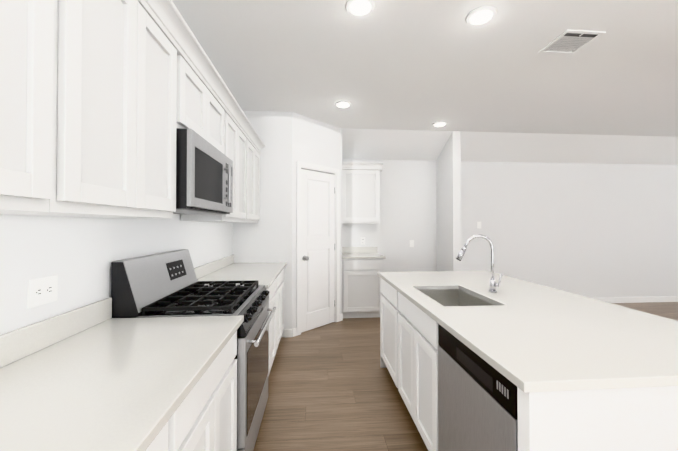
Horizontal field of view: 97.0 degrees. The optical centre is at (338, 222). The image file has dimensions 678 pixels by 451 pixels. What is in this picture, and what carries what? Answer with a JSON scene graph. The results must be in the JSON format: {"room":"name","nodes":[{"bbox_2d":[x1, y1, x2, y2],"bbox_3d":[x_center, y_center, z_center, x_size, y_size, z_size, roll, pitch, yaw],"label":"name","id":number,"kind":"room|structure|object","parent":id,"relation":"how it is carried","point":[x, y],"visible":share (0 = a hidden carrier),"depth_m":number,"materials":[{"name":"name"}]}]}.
{"room":"kitchen","nodes":[
{"label":"kitchen","id":0,"kind":"room"},
{"bbox_2d":[0,214,232,334],"bbox_3d":[-1.135,-0.013,0.802,0.120,2.770,8.320,0,-1,-4],"label":"wall","id":1,"kind":"structure","parent":0,"point":[77,255],"depth_m":1.27,"materials":[{"name":"paint"}]},
{"bbox_2d":[27,275,57,308],"bbox_3d":[-1.094,0.252,1.111,0.007,0.100,0.118,0,-1,-4],"label":"outlet","id":2,"kind":"object","parent":1,"relation":"attached to","point":[42,290],"visible":1,"depth_m":1.10,"materials":[{"name":"plastic"}]},
{"bbox_2d":[0,0,91,217],"bbox_3d":[-0.895,-0.500,0.627,0.324,0.940,0.480,0,-1,-4],"label":"upper cabinet","id":3,"kind":"object","parent":1,"relation":"attached to","point":[46,45],"depth_m":0.77,"materials":[{"name":"paint"}]},
{"bbox_2d":[92,0,151,217],"bbox_3d":[-0.920,-0.496,0.955,0.324,0.940,0.480,0,-1,-4],"label":"upper cabinet","id":4,"kind":"object","parent":1,"relation":"attached to","point":[101,101],"depth_m":1.08,"materials":[{"name":"paint"}]},
{"bbox_2d":[152,0,183,219],"bbox_3d":[-0.944,-0.493,1.277,0.324,0.940,0.404,0,-1,-4],"label":"upper cabinet","id":5,"kind":"object","parent":1,"relation":"attached to","point":[167,34],"depth_m":1.38,"materials":[{"name":"paint"}]},
{"bbox_2d":[184,32,211,143],"bbox_3d":[-0.977,-0.716,1.706,0.324,0.484,0.439,0,-1,-4],"label":"upper cabinet","id":6,"kind":"object","parent":1,"relation":"attached to","point":[197,74],"depth_m":1.73,"materials":[{"name":"paint"}]},
{"bbox_2d":[173,128,232,214],"bbox_3d":[-0.935,-0.265,1.865,0.427,0.404,0.757,0,-1,-4],"label":"over-the-range microwave","id":7,"kind":"object","parent":6,"relation":"attached to","point":[204,176],"visible":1,"depth_m":1.65,"materials":[{"name":"metal"}]},
{"bbox_2d":[181,100,239,222],"bbox_3d":[-1.034,-0.481,2.453,0.324,0.940,0.411,0,-1,-4],"label":"upper cabinet","id":8,"kind":"object","parent":1,"relation":"attached to","point":[233,116],"depth_m":2.53,"materials":[{"name":"paint"}]},
{"bbox_2d":[212,76,227,156],"bbox_3d":[-1.001,-0.713,2.026,0.324,0.484,0.440,0,-1,-4],"label":"upper cabinet","id":9,"kind":"object","parent":1,"relation":"attached to","point":[219,97],"depth_m":2.14,"materials":[{"name":"paint"}]},
{"bbox_2d":[240,116,251,222],"bbox_3d":[-1.059,-0.477,2.783,0.324,0.940,0.488,0,-1,-4],"label":"upper cabinet","id":10,"kind":"object","parent":1,"relation":"attached to","point":[245,132],"depth_m":2.91,"materials":[{"name":"paint"}]},
{"bbox_2d":[252,132,255,222],"bbox_3d":[-1.085,-0.474,3.117,0.324,0.940,0.487,0,-1,-4],"label":"upper cabinet","id":11,"kind":"object","parent":1,"relation":"attached to","point":[253,133],"depth_m":3.28,"materials":[{"name":"paint"}]},
{"bbox_2d":[256,140,259,222],"bbox_3d":[-1.110,-0.470,3.446,0.324,0.940,0.411,0,-1,-4],"label":"upper cabinet","id":12,"kind":"object","parent":1,"relation":"attached to","point":[257,141],"depth_m":3.57,"materials":[{"name":"paint"}]},
{"bbox_2d":[232,111,291,336],"bbox_3d":[-0.938,0.018,3.715,0.715,2.770,0.100,0,-1,-4],"label":"wall","id":13,"kind":"structure","parent":0,"point":[267,238],"depth_m":3.68,"materials":[{"name":"paint"}]},
{"bbox_2d":[292,112,340,328],"bbox_3d":[-0.303,0.020,4.053,0.100,2.772,0.902,-1,-1,44],"label":"wall","id":14,"kind":"structure","parent":0,"point":[315,142],"depth_m":3.90,"materials":[{"name":"paint"}]},
{"bbox_2d":[296,161,339,335],"bbox_3d":[-0.281,0.320,4.029,0.155,2.168,0.763,-1,-1,44],"label":"pantry door","id":15,"kind":"structure","parent":14,"relation":"in","point":[318,254],"depth_m":4.01,"materials":[{"name":"paint"}]},
{"bbox_2d":[341,129,341,313],"bbox_3d":[-0.027,0.027,4.629,0.100,2.770,0.616,0,-1,-4],"label":"wall","id":16,"kind":"structure","parent":0,"point":[341,221],"depth_m":4.33,"materials":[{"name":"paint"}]},
{"bbox_2d":[172,0,677,164],"bbox_3d":[2.955,-1.278,1.042,8.470,0.535,8.550,0,-1,-4],"label":"ceiling","id":17,"kind":"structure","parent":0,"point":[402,76],"depth_m":2.77,"materials":[{"name":"paint"}]},
{"bbox_2d":[335,101,350,107],"bbox_3d":[0.048,-1.363,3.463,0.190,0.013,0.190,0,-1,-4],"label":"recessed light","id":18,"kind":"object","parent":17,"relation":"in","point":[342,104],"visible":0.98,"depth_m":3.45,"materials":[{"name":"paint"}]},
{"bbox_2d":[345,0,374,16],"bbox_3d":[0.135,-1.379,1.916,0.190,0.013,0.190,0,-1,-4],"label":"recessed light","id":19,"kind":"object","parent":17,"relation":"in","point":[359,8],"visible":0.96,"depth_m":1.91,"materials":[{"name":"paint"}]},
{"bbox_2d":[433,121,446,126],"bbox_3d":[1.390,-1.356,4.138,0.190,0.013,0.190,0,-1,-4],"label":"recessed light","id":20,"kind":"object","parent":17,"relation":"in","point":[438,124],"visible":0.98,"depth_m":4.13,"materials":[{"name":"paint"}]},
{"bbox_2d":[466,5,496,25],"bbox_3d":[0.951,-1.378,2.008,0.190,0.013,0.190,0,-1,-4],"label":"recessed light","id":21,"kind":"object","parent":17,"relation":"in","point":[481,15],"visible":0.96,"depth_m":1.99,"materials":[{"name":"paint"}]},
{"bbox_2d":[538,30,605,54],"bbox_3d":[1.771,-1.378,2.301,0.300,0.008,0.280,0,-1,-4],"label":"ceiling vent","id":22,"kind":"object","parent":17,"relation":"in","point":[570,42],"visible":1,"depth_m":2.29,"materials":[{"name":"metal"}]},
{"bbox_2d":[436,131,460,270],"bbox_3d":[1.728,0.027,4.761,0.120,2.772,0.620,0,-1,-4],"label":"wall","id":23,"kind":"structure","parent":0,"point":[448,204],"depth_m":4.57,"materials":[{"name":"paint"}]},
{"bbox_2d":[253,302,677,450],"bbox_3d":[2.953,1.425,1.038,8.470,0.100,8.600,0,-1,-4],"label":"floor","id":24,"kind":"structure","parent":0,"point":[332,386],"depth_m":2.41,"materials":[{"name":"brown wood"}]},
{"bbox_2d":[146,387,193,450],"bbox_3d":[-0.734,0.926,0.442,0.618,0.884,0.842,0,-1,-4],"label":"base cabinet","id":25,"kind":"object","parent":24,"relation":"on","point":[175,435],"depth_m":0.85,"materials":[{"name":"paint"}]},
{"bbox_2d":[0,255,286,450],"bbox_3d":[-0.802,0.430,1.523,0.647,0.130,4.277,0,-1,-4],"label":"countertop","id":26,"kind":"structure","parent":25,"relation":"on","point":[95,376],"depth_m":0.93,"materials":[{"name":"stone"}]},
{"bbox_2d":[111,249,275,450],"bbox_3d":[-0.791,0.789,1.865,0.704,1.189,0.757,0,-1,-4],"label":"gas range","id":27,"kind":"object","parent":24,"relation":"on","point":[166,284],"visible":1,"depth_m":1.66,"materials":[{"name":"silver metal"}]},
{"bbox_2d":[190,331,236,450],"bbox_3d":[-0.783,0.933,1.092,0.618,0.884,0.765,0,-1,-4],"label":"base cabinet","id":28,"kind":"object","parent":24,"relation":"on","point":[203,417],"depth_m":1.19,"materials":[{"name":"paint"}]},
{"bbox_2d":[266,277,277,376],"bbox_3d":[-0.901,0.949,2.634,0.618,0.884,0.778,0,-1,-4],"label":"base cabinet","id":29,"kind":"object","parent":24,"relation":"on","point":[273,289],"depth_m":2.81,"materials":[{"name":"paint"}]},
{"bbox_2d":[278,269,283,344],"bbox_3d":[-0.949,0.956,3.259,0.618,0.884,0.778,0,-1,-4],"label":"base cabinet","id":30,"kind":"object","parent":24,"relation":"on","point":[281,276],"depth_m":3.29,"materials":[{"name":"paint"}]},
{"bbox_2d":[342,259,383,317],"bbox_3d":[0.337,0.970,4.654,0.618,0.884,0.593,0,-1,-4],"label":"base cabinet","id":31,"kind":"object","parent":24,"relation":"on","point":[360,288],"visible":0.81,"depth_m":4.37,"materials":[{"name":"paint"}]},
{"bbox_2d":[342,247,385,258],"bbox_3d":[0.343,0.462,4.652,0.630,0.130,0.612,0,-1,-4],"label":"countertop","id":32,"kind":"structure","parent":31,"relation":"on","point":[359,253],"depth_m":4.85,"materials":[{"name":"stone"}]},
{"bbox_2d":[380,277,433,376],"bbox_3d":[0.734,0.949,2.567,0.622,0.884,0.678,0,-1,-4],"label":"base cabinet","id":33,"kind":"object","parent":24,"relation":"on","point":[392,303],"depth_m":2.55,"materials":[{"name":"paint"}]},
{"bbox_2d":[392,317,551,450],"bbox_3d":[0.780,1.064,1.964,0.622,0.640,0.829,0,-1,-4],"label":"base cabinet","id":34,"kind":"object","parent":24,"relation":"on","point":[415,344],"depth_m":1.69,"materials":[{"name":"paint"}]},
{"bbox_2d":[438,324,517,450],"bbox_3d":[0.820,0.936,1.247,0.592,0.882,0.594,0,-1,-4],"label":"dishwasher","id":35,"kind":"object","parent":24,"relation":"on","point":[477,402],"visible":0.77,"depth_m":1.20,"materials":[{"name":"metal"}]},
{"bbox_3d":[1.306,0.942,1.966,0.424,0.884,1.967,0,-1,-4],"label":"base cabinet","id":36,"kind":"object","parent":24,"relation":"on","visible":0},
{"bbox_2d":[377,271,677,392],"bbox_3d":[1.005,0.592,1.929,1.110,0.246,2.065,0,-1,-4],"label":"countertop","id":37,"kind":"structure","parent":36,"relation":"on","point":[525,336],"depth_m":1.27,"materials":[{"name":"stone"}]},
{"bbox_2d":[419,289,493,305],"bbox_3d":[0.747,0.608,1.967,0.376,0.215,0.586,0,-1,-4],"label":"island sink","id":38,"kind":"object","parent":37,"relation":"in","point":[446,297],"depth_m":2.25,"materials":[{"name":"metal"}]},
{"bbox_2d":[456,234,501,292],"bbox_3d":[0.934,0.274,2.017,0.291,0.390,0.079,0,-1,-4],"label":"faucet","id":39,"kind":"object","parent":37,"relation":"on","point":[493,284],"visible":1,"depth_m":2.02,"materials":[{"name":"silver metal"}]},
{"bbox_2d":[342,159,677,297],"bbox_3d":[2.697,0.033,5.205,8.190,2.770,0.120,0,-1,-4],"label":"wall","id":40,"kind":"structure","parent":0,"point":[597,230],"depth_m":5.22,"materials":[{"name":"paint"}]},
{"bbox_2d":[342,162,382,223],"bbox_3d":[0.344,-0.456,4.775,0.650,0.940,0.383,0,-1,-4],"label":"upper cabinet","id":41,"kind":"object","parent":40,"relation":"attached to","point":[360,192],"visible":0.85,"depth_m":4.65,"materials":[{"name":"paint"}]},
{"bbox_2d":[593,296,677,302],"bbox_3d":[4.208,1.369,5.239,4.900,0.100,0.013,0,-1,-4],"label":"baseboard","id":42,"kind":"structure","parent":40,"relation":"attached to","point":[661,298],"depth_m":5.32,"materials":[{"name":"paint"}]}
]}

